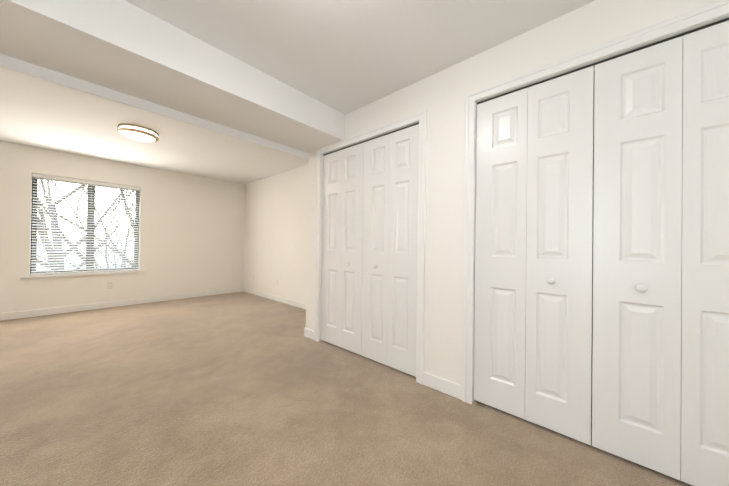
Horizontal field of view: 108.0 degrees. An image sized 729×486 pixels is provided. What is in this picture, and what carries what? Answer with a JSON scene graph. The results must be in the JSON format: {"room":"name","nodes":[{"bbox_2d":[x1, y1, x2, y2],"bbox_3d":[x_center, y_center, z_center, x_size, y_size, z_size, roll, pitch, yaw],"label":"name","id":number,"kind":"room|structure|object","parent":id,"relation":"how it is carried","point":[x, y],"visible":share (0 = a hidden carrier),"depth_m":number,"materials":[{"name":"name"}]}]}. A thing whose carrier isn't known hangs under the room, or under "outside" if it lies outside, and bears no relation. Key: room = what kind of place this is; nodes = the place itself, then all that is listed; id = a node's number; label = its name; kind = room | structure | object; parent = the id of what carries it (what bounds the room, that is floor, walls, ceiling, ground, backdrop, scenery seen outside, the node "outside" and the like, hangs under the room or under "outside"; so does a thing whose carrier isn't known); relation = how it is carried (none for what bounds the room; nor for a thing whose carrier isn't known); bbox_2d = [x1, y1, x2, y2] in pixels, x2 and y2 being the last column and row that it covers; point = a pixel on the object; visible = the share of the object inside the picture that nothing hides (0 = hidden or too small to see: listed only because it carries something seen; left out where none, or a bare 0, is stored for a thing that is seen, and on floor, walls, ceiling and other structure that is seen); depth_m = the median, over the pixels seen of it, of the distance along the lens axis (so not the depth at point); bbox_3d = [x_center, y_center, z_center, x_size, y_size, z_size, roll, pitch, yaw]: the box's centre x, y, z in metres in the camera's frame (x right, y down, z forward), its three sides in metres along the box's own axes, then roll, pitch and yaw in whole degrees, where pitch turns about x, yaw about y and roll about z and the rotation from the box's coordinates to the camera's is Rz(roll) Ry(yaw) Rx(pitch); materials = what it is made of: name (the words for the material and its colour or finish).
{"room":"empty bedroom","nodes":[
{"label":"empty bedroom","id":0,"kind":"room"},
{"bbox_2d":[0,141,244,312],"bbox_3d":[-4.092,-0.143,4.395,0.200,2.360,4.080,0,-1,42],"label":"wall","id":1,"kind":"structure","parent":0,"point":[191,233],"depth_m":4.58,"materials":[{"name":"white paint"}]},
{"bbox_2d":[20,270,145,278],"bbox_3d":[-4.266,0.473,4.117,0.170,0.032,1.320,0,-1,42],"label":"window sill","id":2,"kind":"structure","parent":1,"relation":"attached to","point":[76,274],"depth_m":3.98,"materials":[{"name":"white wood"}]},
{"bbox_2d":[30,177,139,274],"bbox_3d":[-4.343,-0.256,4.199,0.057,1.425,1.170,0,-1,42],"label":"window","id":3,"kind":"structure","parent":1,"relation":"in","point":[77,225],"depth_m":4.17,"materials":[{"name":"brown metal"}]},
{"bbox_2d":[31,173,139,274],"bbox_3d":[-4.263,-0.256,4.127,0.074,1.419,1.158,0,-1,42],"label":"window blind","id":4,"kind":"object","parent":3,"relation":"attached to","point":[77,181],"visible":0.98,"depth_m":4.06,"materials":[{"name":"white plastic"}]},
{"bbox_2d":[108,281,113,288],"bbox_3d":[-4.079,0.676,4.261,0.007,0.116,0.072,0,-1,42],"label":"electrical outlet","id":5,"kind":"object","parent":1,"relation":"attached to","point":[110,284],"visible":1,"depth_m":4.26,"materials":[{"name":"beige plastic"}]},
{"bbox_2d":[0,287,242,320],"bbox_3d":[-4.027,0.988,4.317,0.013,0.098,4.080,0,-1,42],"label":"baseboard","id":6,"kind":"structure","parent":1,"relation":"attached to","point":[43,312],"depth_m":4.22,"materials":[{"name":"white wood"}]},
{"bbox_2d":[243,164,307,302],"bbox_3d":[0.027,-0.095,3.521,7.500,2.360,0.120,0,-1,42],"label":"wall","id":7,"kind":"structure","parent":0,"point":[275,234],"depth_m":4.90,"materials":[{"name":"white paint"}]},
{"bbox_2d":[243,287,305,309],"bbox_3d":[-1.423,1.025,4.712,3.337,0.098,0.013,0,-1,42],"label":"baseboard","id":8,"kind":"structure","parent":7,"relation":"attached to","point":[279,299],"depth_m":4.88,"materials":[{"name":"white wood"}]},
{"bbox_2d":[0,0,594,183],"bbox_3d":[-1.314,-1.364,1.926,7.620,0.120,4.320,0,-1,42],"label":"ceiling","id":9,"kind":"structure","parent":0,"point":[345,57],"depth_m":1.87,"materials":[{"name":"white paint"}]},
{"bbox_2d":[118,124,158,141],"bbox_3d":[-2.640,-1.266,3.100,0.368,0.095,0.368,0,-1,42],"label":"ceiling light","id":10,"kind":"object","parent":9,"relation":"attached to","point":[137,133],"visible":1,"depth_m":3.01,"materials":[{"name":"white metal"}]},
{"bbox_2d":[0,0,344,152],"bbox_3d":[-1.533,-1.179,1.616,0.610,0.260,3.330,0,-1,42],"label":"ceiling beam","id":11,"kind":"structure","parent":9,"relation":"attached to","point":[125,47],"depth_m":1.65,"materials":[{"name":"white paint"}]},
{"bbox_2d":[0,54,309,159],"bbox_3d":[-1.751,-1.016,1.808,0.030,0.071,3.330,0,-1,42],"label":"ceiling beam lip","id":12,"kind":"structure","parent":11,"relation":"attached to","point":[12,64],"depth_m":1.88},
{"bbox_2d":[306,152,314,329],"bbox_3d":[-0.367,-0.102,3.291,0.120,2.360,0.750,0,-1,42],"label":"wall","id":13,"kind":"structure","parent":0,"point":[310,227],"depth_m":3.01,"materials":[{"name":"white paint"}]},
{"bbox_2d":[0,291,692,485],"bbox_3d":[-1.347,1.116,1.910,7.620,0.120,4.320,0,-1,42],"label":"floor","id":14,"kind":"structure","parent":0,"point":[242,388],"depth_m":1.63,"materials":[{"name":"carpet"}]},
{"bbox_2d":[312,0,719,384],"bbox_3d":[0.892,-0.096,1.737,3.830,2.360,0.120,0,-1,42],"label":"wall","id":15,"kind":"structure","parent":0,"point":[439,97],"depth_m":1.89,"materials":[{"name":"white paint"}]},
{"bbox_2d":[305,328,313,339],"bbox_3d":[-0.616,1.024,2.981,0.176,0.098,0.013,0,-1,42],"label":"baseboard","id":16,"kind":"structure","parent":15,"relation":"attached to","point":[309,333],"depth_m":2.97,"materials":[{"name":"white wood"}]},
{"bbox_2d":[320,150,341,345],"bbox_3d":[-0.347,0.051,2.818,0.301,2.011,0.034,0,-1,42],"label":"closet door","id":17,"kind":"structure","parent":15,"relation":"in","point":[331,246],"depth_m":2.80,"materials":[{"name":"white wood"}]},
{"bbox_2d":[339,143,363,354],"bbox_3d":[-0.134,0.052,2.602,0.302,2.011,0.072,0,-1,42],"label":"closet door","id":18,"kind":"structure","parent":15,"relation":"in","point":[351,262],"depth_m":2.60,"materials":[{"name":"white wood"}]},
{"bbox_2d":[314,109,426,384],"bbox_3d":[0.001,0.024,2.523,1.344,2.107,0.138,0,-1,42],"label":"door frame","id":19,"kind":"structure","parent":15,"relation":"attached to","point":[421,117],"depth_m":2.12,"materials":[{"name":"white wood"}]},
{"bbox_2d":[361,134,389,364],"bbox_3d":[0.094,0.054,2.397,0.302,2.011,0.072,0,-1,42],"label":"closet door","id":20,"kind":"structure","parent":15,"relation":"in","point":[375,250],"depth_m":2.39,"materials":[{"name":"white wood"}]},
{"bbox_2d":[387,124,418,376],"bbox_3d":[0.332,0.055,2.209,0.301,2.011,0.034,0,-1,42],"label":"closet door","id":21,"kind":"structure","parent":15,"relation":"in","point":[403,253],"depth_m":2.20,"materials":[{"name":"white wood"}]},
{"bbox_2d":[423,372,461,399],"bbox_3d":[0.562,1.032,1.923,0.303,0.098,0.013,0,-1,42],"label":"baseboard","id":22,"kind":"structure","parent":15,"relation":"attached to","point":[450,388],"depth_m":1.91,"materials":[{"name":"white wood"}]},
{"bbox_2d":[474,88,527,418],"bbox_3d":[0.879,0.059,1.718,0.301,2.011,0.034,0,-1,42],"label":"closet door","id":23,"kind":"structure","parent":15,"relation":"in","point":[500,259],"depth_m":1.70,"materials":[{"name":"white wood"}]},
{"bbox_2d":[525,66,593,444],"bbox_3d":[1.092,0.061,1.502,0.302,2.011,0.072,0,-1,42],"label":"closet door","id":24,"kind":"structure","parent":15,"relation":"in","point":[558,366],"depth_m":1.50,"materials":[{"name":"white wood"}]},
{"bbox_2d":[462,0,728,403],"bbox_3d":[1.227,0.033,1.423,1.344,2.107,0.138,0,-1,42],"label":"door frame","id":25,"kind":"structure","parent":15,"relation":"attached to","point":[715,10],"depth_m":1.64,"materials":[{"name":"white wood"}]},
{"bbox_2d":[592,36,682,479],"bbox_3d":[1.320,0.062,1.297,0.302,2.011,0.072,0,-1,42],"label":"closet door","id":26,"kind":"structure","parent":15,"relation":"in","point":[636,354],"depth_m":1.29,"materials":[{"name":"white wood"}]},
{"bbox_2d":[680,20,728,485],"bbox_3d":[1.558,0.064,1.109,0.301,2.011,0.034,0,-1,42],"label":"closet door","id":27,"kind":"structure","parent":15,"relation":"in","point":[704,460],"depth_m":1.16,"materials":[{"name":"white wood"}]},
{"bbox_2d":[591,72,594,392],"bbox_3d":[1.075,-0.088,2.486,3.067,2.359,0.018,0,-1,42],"label":"door gap","id":28,"kind":"object","parent":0,"point":[592,242],"depth_m":1.94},
{"label":"outside","id":29,"kind":"structure","parent":0,"visible":0},
{"bbox_2d":[36,239,133,269],"bbox_3d":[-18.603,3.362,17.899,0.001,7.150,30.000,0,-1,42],"label":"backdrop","id":30,"kind":"structure","parent":29,"point":[85,253],"depth_m":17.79,"materials":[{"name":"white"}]},
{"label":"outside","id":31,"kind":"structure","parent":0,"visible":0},
{"bbox_2d":[36,180,134,269],"bbox_3d":[-10.221,-3.007,8.691,13.272,15.018,14.326,0,-1,42],"label":"bare tree","id":32,"kind":"object","parent":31,"point":[81,225],"depth_m":7.21,"materials":[{"name":"grey plant"}]}
]}

